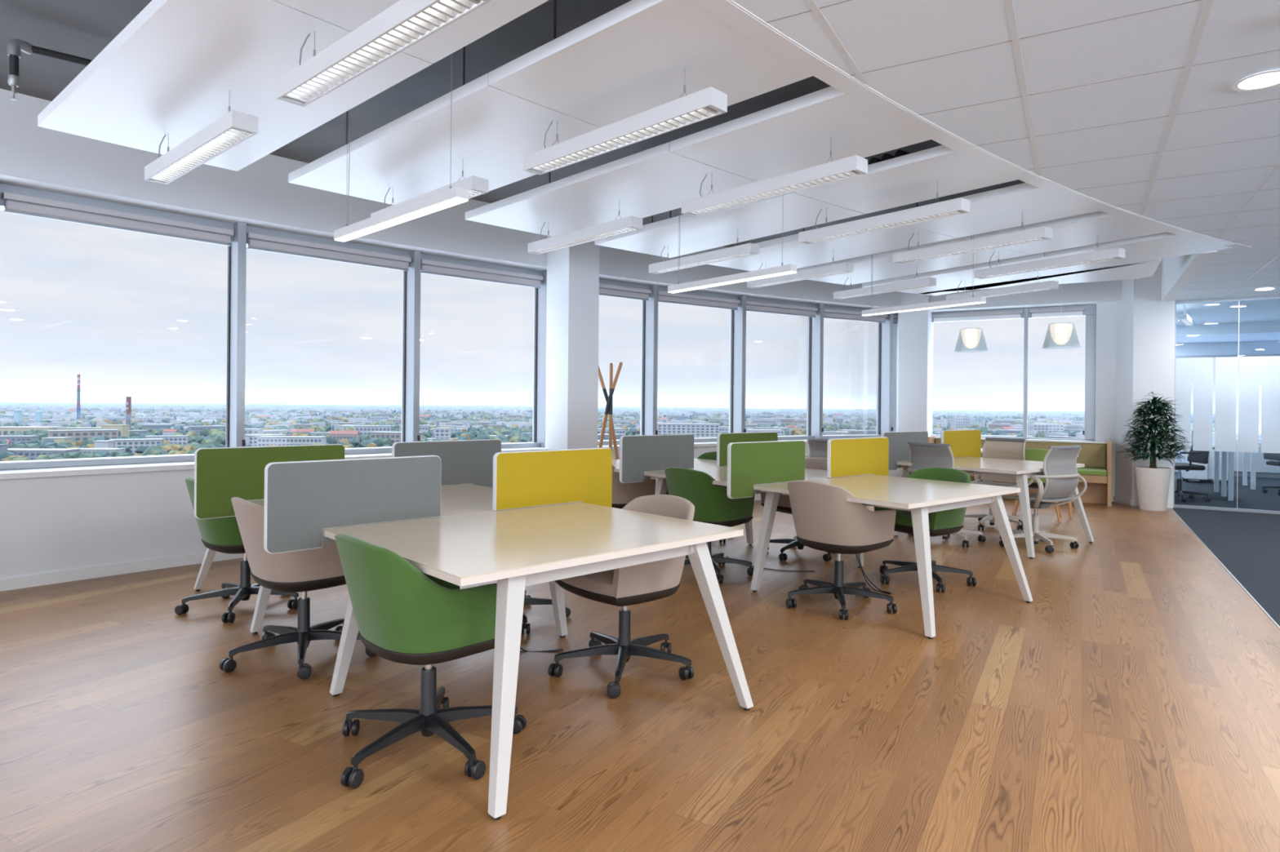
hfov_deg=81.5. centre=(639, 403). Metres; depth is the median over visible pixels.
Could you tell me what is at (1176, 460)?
wall
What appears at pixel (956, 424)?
building
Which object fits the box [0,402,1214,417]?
forest
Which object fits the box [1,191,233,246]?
roller blind
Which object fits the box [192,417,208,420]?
building
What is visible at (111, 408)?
building
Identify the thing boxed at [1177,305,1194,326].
lamp
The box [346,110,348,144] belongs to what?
rod
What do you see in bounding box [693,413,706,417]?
building
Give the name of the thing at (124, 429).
building
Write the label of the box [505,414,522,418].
building
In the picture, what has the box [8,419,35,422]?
building
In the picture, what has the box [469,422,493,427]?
building
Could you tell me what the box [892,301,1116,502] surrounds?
wall
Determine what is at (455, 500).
desk
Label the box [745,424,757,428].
building
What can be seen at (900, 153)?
ventilation duct
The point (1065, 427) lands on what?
building
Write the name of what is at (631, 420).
building
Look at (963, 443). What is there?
screen
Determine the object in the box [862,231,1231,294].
ceiling panel
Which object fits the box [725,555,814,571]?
power cord
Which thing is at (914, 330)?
column
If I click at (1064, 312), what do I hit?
roller blind
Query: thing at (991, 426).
building
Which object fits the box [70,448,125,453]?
building
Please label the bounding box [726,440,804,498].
screen
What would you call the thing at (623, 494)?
tub chair
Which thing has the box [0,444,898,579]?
wall
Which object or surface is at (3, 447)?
building
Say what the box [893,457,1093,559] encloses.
desk
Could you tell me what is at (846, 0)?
trim
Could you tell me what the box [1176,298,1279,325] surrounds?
ceiling
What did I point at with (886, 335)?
window
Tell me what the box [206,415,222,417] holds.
building
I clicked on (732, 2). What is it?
trim
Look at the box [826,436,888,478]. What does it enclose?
screen
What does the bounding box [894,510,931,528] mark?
seat cushion
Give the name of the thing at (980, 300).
pendant lamp
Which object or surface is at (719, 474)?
desk
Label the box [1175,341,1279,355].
wall
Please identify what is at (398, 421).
building
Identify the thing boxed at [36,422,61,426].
building
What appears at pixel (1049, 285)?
lamp
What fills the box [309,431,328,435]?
building
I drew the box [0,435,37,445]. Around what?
building
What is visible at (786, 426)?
building
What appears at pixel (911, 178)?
ceiling panel
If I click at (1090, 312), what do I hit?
window
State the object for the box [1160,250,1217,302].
trim
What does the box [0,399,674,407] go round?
hill
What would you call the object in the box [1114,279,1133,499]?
wall
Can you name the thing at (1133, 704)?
floor
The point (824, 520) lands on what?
tub chair
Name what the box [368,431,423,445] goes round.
building
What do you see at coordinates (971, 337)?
pendant lamp
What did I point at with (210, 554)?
desk
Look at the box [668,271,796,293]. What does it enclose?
diffuser
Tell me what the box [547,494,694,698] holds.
tub chair
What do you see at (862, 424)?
building
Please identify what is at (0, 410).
building
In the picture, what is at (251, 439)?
building
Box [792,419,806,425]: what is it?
building
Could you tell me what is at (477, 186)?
lamp
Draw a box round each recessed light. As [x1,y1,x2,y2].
[1203,303,1221,306]
[1231,69,1279,92]
[1253,288,1276,291]
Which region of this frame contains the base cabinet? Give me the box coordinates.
[1234,438,1279,478]
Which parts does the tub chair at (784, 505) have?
leg, leg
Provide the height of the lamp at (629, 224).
0.219 m
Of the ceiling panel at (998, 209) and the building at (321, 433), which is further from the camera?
the building at (321, 433)
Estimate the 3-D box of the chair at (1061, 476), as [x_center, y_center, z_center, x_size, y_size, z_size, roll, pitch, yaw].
[3.667,0.848,6.887,0.675,0.943,0.684,1,0,-27]
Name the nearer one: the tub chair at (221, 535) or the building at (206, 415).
the tub chair at (221, 535)
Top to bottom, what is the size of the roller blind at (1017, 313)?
0.115 m
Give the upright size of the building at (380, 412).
16.387 m
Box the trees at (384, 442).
[0,407,1214,461]
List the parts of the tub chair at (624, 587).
leg, leg, leg, leg, leg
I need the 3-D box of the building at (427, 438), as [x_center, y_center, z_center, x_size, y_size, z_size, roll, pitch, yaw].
[-291.004,54.220,1061.373,60.800,8.900,18.800,1,0,-7]
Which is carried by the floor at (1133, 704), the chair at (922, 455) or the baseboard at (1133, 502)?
the chair at (922, 455)
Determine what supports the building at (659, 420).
on the ground
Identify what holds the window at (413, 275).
in the wall at (260, 194)
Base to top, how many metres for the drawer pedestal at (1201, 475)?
0.600 m
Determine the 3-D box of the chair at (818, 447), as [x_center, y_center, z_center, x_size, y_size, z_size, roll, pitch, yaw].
[2.060,0.833,7.696,0.679,0.943,0.696,1,0,-37]
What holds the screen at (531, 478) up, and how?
attached to the desk at (517, 548)
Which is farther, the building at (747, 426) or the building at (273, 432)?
the building at (747, 426)
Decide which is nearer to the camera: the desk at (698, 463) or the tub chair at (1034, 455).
the desk at (698, 463)
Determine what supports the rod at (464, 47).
hanging from the ceiling slab at (83, 28)
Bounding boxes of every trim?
[0,440,808,479]
[727,0,1251,247]
[765,0,1279,297]
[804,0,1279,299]
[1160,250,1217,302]
[1170,507,1279,629]
[1175,321,1279,343]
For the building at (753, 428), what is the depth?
1454.16 m
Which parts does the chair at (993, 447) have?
leg, armrest, frame, leg, seat, seat frame, backrest, leg, leg, frame, armrest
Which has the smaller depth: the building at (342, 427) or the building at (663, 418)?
the building at (342, 427)
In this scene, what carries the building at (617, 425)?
on the ground
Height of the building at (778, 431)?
19.900 m
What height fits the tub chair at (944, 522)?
0.820 m
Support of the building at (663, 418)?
on the ground
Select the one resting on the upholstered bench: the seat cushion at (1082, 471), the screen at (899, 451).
the seat cushion at (1082, 471)
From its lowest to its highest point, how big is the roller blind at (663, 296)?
0.132 m
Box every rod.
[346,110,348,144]
[462,46,465,85]
[553,0,556,39]
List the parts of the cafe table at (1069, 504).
leg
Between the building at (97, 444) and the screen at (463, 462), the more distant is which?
the building at (97, 444)
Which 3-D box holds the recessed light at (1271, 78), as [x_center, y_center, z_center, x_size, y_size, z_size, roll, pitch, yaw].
[2.618,-1.357,3.117,0.210,0.010,0.210,1,0,31]
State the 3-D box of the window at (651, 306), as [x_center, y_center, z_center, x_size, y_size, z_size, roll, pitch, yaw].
[0.672,-0.484,9.778,0.802,1.985,1.481,1,0,31]
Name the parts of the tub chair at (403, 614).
leg, leg, leg, leg, leg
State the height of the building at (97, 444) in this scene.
20.900 m
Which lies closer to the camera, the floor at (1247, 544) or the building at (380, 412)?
the floor at (1247, 544)
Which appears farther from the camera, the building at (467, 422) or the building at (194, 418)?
the building at (194, 418)
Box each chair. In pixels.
[174,477,298,622]
[219,497,375,679]
[334,533,526,788]
[521,589,570,634]
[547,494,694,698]
[611,465,656,509]
[664,466,755,583]
[666,451,726,542]
[760,457,833,561]
[785,480,897,619]
[807,438,828,457]
[874,467,976,592]
[898,441,986,547]
[964,437,1034,530]
[999,445,1087,553]
[1011,448,1062,523]
[1174,430,1210,502]
[1262,453,1279,495]
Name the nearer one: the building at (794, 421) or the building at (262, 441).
the building at (262, 441)
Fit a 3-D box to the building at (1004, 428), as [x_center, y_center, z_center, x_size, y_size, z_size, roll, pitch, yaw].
[808.957,59.857,1631.574,21.347,17.426,18.328,1,0,14]
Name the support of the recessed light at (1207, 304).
in the ceiling at (1264, 310)
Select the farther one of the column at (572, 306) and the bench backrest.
the bench backrest
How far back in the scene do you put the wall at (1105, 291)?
10.42 m
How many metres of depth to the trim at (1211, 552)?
5.60 m
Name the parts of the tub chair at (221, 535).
leg, leg, leg, leg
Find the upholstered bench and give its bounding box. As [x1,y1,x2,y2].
[928,435,1111,506]
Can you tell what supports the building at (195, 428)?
on the ground
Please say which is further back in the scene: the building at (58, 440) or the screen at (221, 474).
the building at (58, 440)
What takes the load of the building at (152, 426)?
on the ground
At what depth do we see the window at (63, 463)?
5.66 m
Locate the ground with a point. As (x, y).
(468, 412)
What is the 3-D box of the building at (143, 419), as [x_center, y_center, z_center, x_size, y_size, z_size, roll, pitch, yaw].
[-1213.968,42.098,1853.013,73.696,16.529,21.929,1,0,-11]
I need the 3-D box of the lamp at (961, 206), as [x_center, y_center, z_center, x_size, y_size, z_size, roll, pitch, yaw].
[1.557,-1.259,4.879,0.104,0.219,1.200,1,0,-40]
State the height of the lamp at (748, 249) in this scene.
0.219 m
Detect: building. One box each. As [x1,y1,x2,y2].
[0,409,14,412]
[0,426,63,435]
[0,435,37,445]
[0,444,8,453]
[4,439,10,444]
[7,448,80,460]
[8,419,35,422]
[22,417,48,419]
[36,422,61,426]
[40,437,73,444]
[47,429,119,442]
[56,426,101,430]
[68,408,81,411]
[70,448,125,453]
[93,440,114,448]
[95,415,120,419]
[101,424,129,438]
[106,409,120,413]
[106,417,133,422]
[109,438,163,453]
[111,408,121,413]
[129,430,148,433]
[135,417,172,422]
[142,424,171,429]
[143,423,175,427]
[145,435,187,444]
[162,429,179,435]
[188,425,226,435]
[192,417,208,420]
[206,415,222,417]
[244,428,263,435]
[244,434,286,446]
[246,409,265,413]
[257,435,326,446]
[262,429,291,435]
[289,428,315,435]
[291,423,318,428]
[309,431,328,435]
[327,422,358,425]
[328,430,359,447]
[341,425,354,430]
[354,425,391,435]
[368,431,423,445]
[369,417,389,422]
[373,411,387,414]
[386,419,401,425]
[399,425,428,432]
[419,414,432,417]
[426,438,458,439]
[429,419,450,424]
[430,428,462,436]
[434,427,451,438]
[439,420,450,422]
[445,422,466,426]
[450,427,455,438]
[462,421,484,423]
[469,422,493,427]
[488,424,506,429]
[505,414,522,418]
[597,428,626,436]
[597,433,621,439]
[605,424,631,427]
[629,418,639,422]
[657,417,668,419]
[657,418,669,422]
[657,422,719,437]
[671,415,688,420]
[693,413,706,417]
[708,417,728,422]
[720,426,728,433]
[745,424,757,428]
[746,429,784,434]
[751,419,780,426]
[753,427,789,431]
[757,414,776,418]
[757,415,771,418]
[757,418,804,424]
[785,425,797,428]
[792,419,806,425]
[822,431,844,435]
[835,418,853,422]
[850,430,875,435]
[857,423,867,426]
[950,417,969,430]
[969,423,985,427]
[981,435,1034,437]
[988,423,1011,429]
[994,420,1015,425]
[999,429,1021,435]
[1002,426,1013,430]
[1027,423,1063,433]
[1044,435,1084,439]
[1063,425,1081,432]
[1071,421,1084,427]
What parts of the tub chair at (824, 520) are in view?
leg, leg, leg, leg, leg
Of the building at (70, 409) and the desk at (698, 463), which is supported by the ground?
the building at (70, 409)
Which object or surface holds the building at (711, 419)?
on the ground
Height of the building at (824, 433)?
21.040 m
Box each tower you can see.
[13,407,22,425]
[34,408,42,422]
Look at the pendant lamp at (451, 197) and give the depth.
3.36 m
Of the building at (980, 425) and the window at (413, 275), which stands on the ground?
the building at (980, 425)
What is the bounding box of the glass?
[1173,296,1279,514]
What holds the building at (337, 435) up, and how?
on the ground
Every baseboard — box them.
[0,493,760,591]
[1113,496,1130,505]
[1130,499,1173,508]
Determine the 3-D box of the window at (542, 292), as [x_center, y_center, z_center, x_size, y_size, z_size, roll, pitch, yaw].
[-0.553,-0.495,8.895,0.752,1.985,1.568,1,0,31]
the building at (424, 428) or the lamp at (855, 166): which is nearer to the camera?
the lamp at (855, 166)
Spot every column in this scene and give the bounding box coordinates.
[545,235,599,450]
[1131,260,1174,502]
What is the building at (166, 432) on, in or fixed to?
on the ground
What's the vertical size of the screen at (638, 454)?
0.370 m
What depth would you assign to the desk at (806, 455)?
8.11 m
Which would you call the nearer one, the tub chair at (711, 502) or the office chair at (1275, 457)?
the tub chair at (711, 502)
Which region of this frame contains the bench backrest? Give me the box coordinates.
[934,438,1106,468]
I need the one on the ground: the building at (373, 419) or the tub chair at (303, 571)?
the building at (373, 419)
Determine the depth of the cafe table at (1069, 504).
8.63 m
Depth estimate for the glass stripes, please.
10.87 m
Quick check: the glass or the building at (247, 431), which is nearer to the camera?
the glass
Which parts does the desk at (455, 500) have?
leg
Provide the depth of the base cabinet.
13.96 m
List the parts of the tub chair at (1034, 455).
leg, leg, leg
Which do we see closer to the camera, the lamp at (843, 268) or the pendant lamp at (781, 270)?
the pendant lamp at (781, 270)
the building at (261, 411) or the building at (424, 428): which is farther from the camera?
the building at (261, 411)
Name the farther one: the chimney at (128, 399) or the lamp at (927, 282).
the chimney at (128, 399)
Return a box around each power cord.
[520,646,563,652]
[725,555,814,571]
[856,553,891,595]
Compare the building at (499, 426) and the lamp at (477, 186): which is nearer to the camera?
the lamp at (477, 186)
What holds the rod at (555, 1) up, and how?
hanging from the ceiling slab at (83, 28)
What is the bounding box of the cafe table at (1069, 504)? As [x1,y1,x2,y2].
[981,448,1078,518]
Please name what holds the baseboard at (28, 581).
attached to the wall at (51, 524)
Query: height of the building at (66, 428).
15.900 m
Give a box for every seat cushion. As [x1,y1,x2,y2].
[559,568,614,597]
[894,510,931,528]
[1076,467,1106,475]
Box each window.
[0,182,234,470]
[226,221,410,454]
[400,250,542,448]
[532,270,649,448]
[640,284,737,442]
[728,294,815,439]
[806,302,881,439]
[875,312,897,435]
[930,304,1096,440]
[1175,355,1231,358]
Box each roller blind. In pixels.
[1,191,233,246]
[246,232,411,271]
[420,258,542,288]
[599,283,651,301]
[657,291,740,310]
[746,301,817,317]
[823,308,887,323]
[893,314,897,324]
[932,310,1022,322]
[1030,306,1084,317]
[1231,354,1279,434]
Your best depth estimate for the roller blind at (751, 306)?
10.45 m
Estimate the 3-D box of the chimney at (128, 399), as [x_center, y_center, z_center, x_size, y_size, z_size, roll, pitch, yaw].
[-817.912,21.426,1185.869,7.200,65.000,8.500,1,0,31]
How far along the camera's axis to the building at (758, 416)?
2529.19 m
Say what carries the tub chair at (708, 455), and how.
on the floor at (1133, 704)
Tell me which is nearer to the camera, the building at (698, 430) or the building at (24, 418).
the building at (698, 430)
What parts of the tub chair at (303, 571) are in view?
leg, leg, leg, leg, leg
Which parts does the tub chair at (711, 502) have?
leg, leg, leg, leg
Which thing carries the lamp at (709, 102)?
hanging from the ceiling panel at (636, 57)
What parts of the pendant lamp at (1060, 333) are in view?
lamp shade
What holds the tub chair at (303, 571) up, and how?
on the floor at (1133, 704)
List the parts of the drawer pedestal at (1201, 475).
drawer, drawer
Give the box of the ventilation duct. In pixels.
[868,149,911,164]
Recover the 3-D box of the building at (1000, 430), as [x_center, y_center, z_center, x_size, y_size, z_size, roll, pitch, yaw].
[701.833,58.925,1408.346,36.656,17.361,18.844,1,0,29]
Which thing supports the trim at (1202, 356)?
in the wall at (1176, 460)
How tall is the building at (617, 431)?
22.095 m
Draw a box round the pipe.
[6,39,92,100]
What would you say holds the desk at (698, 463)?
on the floor at (1133, 704)
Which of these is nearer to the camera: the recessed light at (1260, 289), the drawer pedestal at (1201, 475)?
the recessed light at (1260, 289)
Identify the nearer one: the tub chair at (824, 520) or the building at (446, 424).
the tub chair at (824, 520)
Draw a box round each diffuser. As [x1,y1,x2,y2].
[334,197,467,241]
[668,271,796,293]
[862,302,985,315]
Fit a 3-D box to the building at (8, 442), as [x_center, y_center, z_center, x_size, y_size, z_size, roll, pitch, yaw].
[-718.165,47.524,826.958,24.322,14.602,18.712,1,0,-32]
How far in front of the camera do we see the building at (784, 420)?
2061.24 m
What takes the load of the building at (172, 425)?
on the ground
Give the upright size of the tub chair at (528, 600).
0.820 m
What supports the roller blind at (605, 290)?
attached to the window at (542, 292)
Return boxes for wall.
[0,88,900,309]
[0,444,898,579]
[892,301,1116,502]
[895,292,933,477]
[929,280,1122,311]
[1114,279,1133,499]
[1174,432,1261,471]
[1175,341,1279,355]
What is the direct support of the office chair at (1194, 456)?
on the floor at (1247, 544)
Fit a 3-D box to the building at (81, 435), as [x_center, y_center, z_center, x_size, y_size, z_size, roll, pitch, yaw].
[-716.853,44.396,956.545,71.873,20.882,21.846,1,0,-45]
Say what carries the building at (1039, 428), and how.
on the ground
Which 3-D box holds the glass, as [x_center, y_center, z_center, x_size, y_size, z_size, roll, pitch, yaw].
[9.244,0.020,8.297,5.355,2.700,0.060,1,0,31]
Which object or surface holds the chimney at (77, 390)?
on the ground
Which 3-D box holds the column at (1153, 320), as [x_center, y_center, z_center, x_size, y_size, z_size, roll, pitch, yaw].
[6.887,-0.321,10.003,0.445,3.340,0.770,1,0,31]
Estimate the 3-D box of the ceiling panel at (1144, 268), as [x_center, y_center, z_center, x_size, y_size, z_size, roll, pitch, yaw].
[4.219,-1.373,8.153,2.365,0.055,1.438,1,0,31]
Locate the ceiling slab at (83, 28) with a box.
[0,0,1025,247]
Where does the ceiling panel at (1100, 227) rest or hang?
hanging from the rod
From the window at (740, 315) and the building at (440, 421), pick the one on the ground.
the building at (440, 421)
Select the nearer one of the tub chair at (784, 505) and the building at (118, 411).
the tub chair at (784, 505)
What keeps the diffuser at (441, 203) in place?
attached to the pendant lamp at (451, 197)
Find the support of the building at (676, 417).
on the ground
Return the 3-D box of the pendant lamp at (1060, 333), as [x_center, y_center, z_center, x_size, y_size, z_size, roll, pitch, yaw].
[4.696,-1.316,8.267,0.374,1.390,0.374,1,0,31]
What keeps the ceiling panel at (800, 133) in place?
hanging from the rod
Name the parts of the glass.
glass pane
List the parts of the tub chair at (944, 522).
leg, leg, leg, leg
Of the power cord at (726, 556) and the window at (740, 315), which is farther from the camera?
the window at (740, 315)
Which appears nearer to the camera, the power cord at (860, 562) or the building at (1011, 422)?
the power cord at (860, 562)
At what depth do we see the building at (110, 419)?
1751.92 m
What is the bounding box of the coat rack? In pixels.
[598,361,622,459]
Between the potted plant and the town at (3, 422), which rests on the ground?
the town at (3, 422)
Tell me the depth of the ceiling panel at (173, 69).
3.10 m
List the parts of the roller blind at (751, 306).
rail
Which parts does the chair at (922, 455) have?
armrest, frame, backrest, frame, leg, armrest, leg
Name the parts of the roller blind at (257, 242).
rail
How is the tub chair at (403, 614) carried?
on the floor at (1133, 704)
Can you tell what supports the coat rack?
on the floor at (1133, 704)
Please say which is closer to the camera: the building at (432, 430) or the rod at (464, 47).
the rod at (464, 47)
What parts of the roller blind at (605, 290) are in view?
rail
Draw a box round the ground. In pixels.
[0,408,1076,448]
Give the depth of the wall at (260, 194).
6.25 m
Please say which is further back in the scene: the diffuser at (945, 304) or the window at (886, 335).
the window at (886, 335)
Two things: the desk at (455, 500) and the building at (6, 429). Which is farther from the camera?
the building at (6, 429)
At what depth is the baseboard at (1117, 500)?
9.97 m
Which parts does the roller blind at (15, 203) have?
rail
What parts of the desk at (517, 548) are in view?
leg, leg, leg, under frame, leg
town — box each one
[0,405,1214,437]
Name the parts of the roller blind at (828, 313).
rail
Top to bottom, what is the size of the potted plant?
1.496 m
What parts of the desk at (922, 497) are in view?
leg, leg, under frame, leg, leg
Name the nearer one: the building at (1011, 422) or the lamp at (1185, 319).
the lamp at (1185, 319)
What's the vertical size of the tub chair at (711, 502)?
0.820 m
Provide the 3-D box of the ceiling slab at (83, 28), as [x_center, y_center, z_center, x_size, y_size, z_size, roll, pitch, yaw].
[-0.788,-2.140,4.327,8.200,0.160,18.378,1,0,31]
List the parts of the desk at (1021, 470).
leg, under frame, leg, leg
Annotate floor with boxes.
[0,500,1279,851]
[1172,471,1279,626]
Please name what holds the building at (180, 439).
on the ground
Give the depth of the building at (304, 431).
1169.02 m
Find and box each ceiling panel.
[37,0,548,171]
[288,0,812,204]
[465,86,930,236]
[595,145,1017,257]
[707,182,1099,271]
[796,210,1165,285]
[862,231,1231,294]
[920,258,1161,295]
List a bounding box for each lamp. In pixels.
[144,90,257,184]
[276,0,491,106]
[333,53,468,241]
[370,170,488,217]
[523,78,727,175]
[527,200,642,254]
[648,228,759,274]
[667,86,796,293]
[681,151,867,216]
[746,253,853,288]
[798,181,969,244]
[833,272,936,299]
[862,212,986,315]
[892,211,1052,264]
[946,271,1058,300]
[960,328,981,348]
[973,242,1124,279]
[1049,283,1072,345]
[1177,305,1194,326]
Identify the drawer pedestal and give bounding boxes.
[1181,450,1208,483]
[1206,448,1228,484]
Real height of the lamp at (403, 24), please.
0.219 m
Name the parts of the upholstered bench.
panel, rail, kick panel, rail, panel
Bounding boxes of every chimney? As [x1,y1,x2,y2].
[75,374,80,419]
[125,396,131,430]
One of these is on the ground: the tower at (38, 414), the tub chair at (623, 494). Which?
the tower at (38, 414)
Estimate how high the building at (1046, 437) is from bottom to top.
16.413 m
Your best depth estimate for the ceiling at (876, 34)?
3.23 m
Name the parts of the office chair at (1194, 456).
leg, arm post, seat, armrest, leg, backrest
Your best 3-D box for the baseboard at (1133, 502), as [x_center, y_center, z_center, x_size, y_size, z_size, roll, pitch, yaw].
[6.665,1.307,9.669,0.460,0.080,0.014,1,0,31]
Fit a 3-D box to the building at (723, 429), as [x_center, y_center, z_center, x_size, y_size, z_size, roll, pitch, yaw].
[134.766,50.052,1208.966,22.800,24.900,20.800,1,0,-13]
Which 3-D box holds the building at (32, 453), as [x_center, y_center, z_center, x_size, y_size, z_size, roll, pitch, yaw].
[-535.727,48.517,660.092,58.800,15.900,20.800,1,0,-6]
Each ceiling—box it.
[733,0,1279,301]
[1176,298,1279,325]
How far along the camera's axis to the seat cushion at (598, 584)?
3.36 m
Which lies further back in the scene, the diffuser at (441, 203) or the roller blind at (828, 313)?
the roller blind at (828, 313)
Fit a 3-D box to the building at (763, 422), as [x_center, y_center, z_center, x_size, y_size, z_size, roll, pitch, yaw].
[311.768,52.011,1835.412,20.875,24.167,73.671,1,0,-44]
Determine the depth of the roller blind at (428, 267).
7.78 m
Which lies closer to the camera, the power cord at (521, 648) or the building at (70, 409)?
the power cord at (521, 648)
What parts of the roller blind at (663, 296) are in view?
rail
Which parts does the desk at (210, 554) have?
leg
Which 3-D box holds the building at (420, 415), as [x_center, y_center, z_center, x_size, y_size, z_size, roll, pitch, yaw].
[-695.140,45.374,2407.610,40.550,19.316,19.156,1,0,23]
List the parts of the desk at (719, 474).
leg, leg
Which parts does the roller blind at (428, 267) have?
rail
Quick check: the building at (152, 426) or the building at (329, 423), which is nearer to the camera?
the building at (152, 426)
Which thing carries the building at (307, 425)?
on the ground
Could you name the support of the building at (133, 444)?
on the ground
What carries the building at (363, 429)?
on the ground
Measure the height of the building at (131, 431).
14.469 m
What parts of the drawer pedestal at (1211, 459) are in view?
drawer, drawer, drawer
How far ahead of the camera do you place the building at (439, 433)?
1056.64 m
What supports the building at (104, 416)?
on the ground
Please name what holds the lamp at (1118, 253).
hanging from the ceiling panel at (1100, 227)
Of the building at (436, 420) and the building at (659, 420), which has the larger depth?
the building at (659, 420)
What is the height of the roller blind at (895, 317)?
0.132 m
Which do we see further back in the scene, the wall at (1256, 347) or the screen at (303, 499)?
the wall at (1256, 347)
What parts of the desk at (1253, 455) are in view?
leg, leg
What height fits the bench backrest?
0.340 m
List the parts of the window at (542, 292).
frame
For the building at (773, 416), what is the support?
on the ground
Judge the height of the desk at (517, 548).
0.740 m
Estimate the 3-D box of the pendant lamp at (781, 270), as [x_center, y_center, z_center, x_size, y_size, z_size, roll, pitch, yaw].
[0.605,-1.438,5.124,0.060,1.220,1.170,1,0,-39]
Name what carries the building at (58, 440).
on the ground
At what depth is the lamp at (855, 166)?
4.02 m
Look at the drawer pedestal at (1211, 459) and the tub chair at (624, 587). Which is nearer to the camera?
the tub chair at (624, 587)
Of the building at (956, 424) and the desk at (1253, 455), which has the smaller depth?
the desk at (1253, 455)
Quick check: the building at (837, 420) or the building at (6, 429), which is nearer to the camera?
the building at (6, 429)
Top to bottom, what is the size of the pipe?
0.337 m
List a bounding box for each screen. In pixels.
[194,444,345,519]
[263,455,440,553]
[391,439,501,487]
[492,447,612,511]
[619,434,693,483]
[716,431,777,466]
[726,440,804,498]
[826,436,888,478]
[880,431,928,471]
[940,429,981,457]
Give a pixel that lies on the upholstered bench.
(1096, 455)
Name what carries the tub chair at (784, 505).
on the floor at (1133, 704)
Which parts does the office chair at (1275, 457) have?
leg, backrest, seat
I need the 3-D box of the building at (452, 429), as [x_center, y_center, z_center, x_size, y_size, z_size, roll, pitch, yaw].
[-328.924,49.718,1255.848,29.932,17.222,14.635,1,0,-3]
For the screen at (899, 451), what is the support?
attached to the desk at (1021, 470)
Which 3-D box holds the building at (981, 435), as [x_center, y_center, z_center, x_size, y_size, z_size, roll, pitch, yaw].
[625.049,61.465,1295.002,104.800,10.900,40.800,1,0,19]
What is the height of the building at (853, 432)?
20.906 m
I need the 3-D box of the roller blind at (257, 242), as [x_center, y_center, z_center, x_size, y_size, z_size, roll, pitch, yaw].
[-2.792,-1.372,6.785,0.447,0.132,1.441,1,0,31]
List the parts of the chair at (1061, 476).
leg, leg, armrest, seat, seat frame, leg, frame, leg, backrest, armrest, frame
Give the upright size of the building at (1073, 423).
20.362 m
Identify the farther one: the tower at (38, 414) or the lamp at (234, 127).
the tower at (38, 414)
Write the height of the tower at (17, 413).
43.000 m
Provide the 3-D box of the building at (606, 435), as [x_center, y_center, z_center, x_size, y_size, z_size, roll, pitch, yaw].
[-48.724,50.978,998.247,40.778,19.745,21.852,1,0,-33]
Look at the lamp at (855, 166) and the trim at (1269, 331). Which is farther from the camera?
the trim at (1269, 331)
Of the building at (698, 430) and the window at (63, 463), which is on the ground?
the building at (698, 430)
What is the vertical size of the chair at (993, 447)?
0.943 m
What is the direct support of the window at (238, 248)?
in the wall at (260, 194)
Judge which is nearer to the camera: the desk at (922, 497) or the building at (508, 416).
the desk at (922, 497)
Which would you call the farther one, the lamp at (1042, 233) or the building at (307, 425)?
the building at (307, 425)
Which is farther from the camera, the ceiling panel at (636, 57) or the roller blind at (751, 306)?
the roller blind at (751, 306)
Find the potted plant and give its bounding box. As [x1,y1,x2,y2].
[1115,391,1191,511]
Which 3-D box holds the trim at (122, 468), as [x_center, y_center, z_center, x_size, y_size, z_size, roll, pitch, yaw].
[-2.863,0.496,3.893,4.753,0.040,20.794,1,0,31]
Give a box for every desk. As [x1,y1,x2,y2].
[193,484,464,591]
[248,484,494,634]
[323,502,753,820]
[612,457,726,478]
[644,466,850,545]
[751,474,1032,639]
[804,454,903,507]
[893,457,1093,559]
[1242,441,1261,489]
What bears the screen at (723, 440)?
attached to the desk at (719, 474)
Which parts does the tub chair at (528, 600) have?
leg, leg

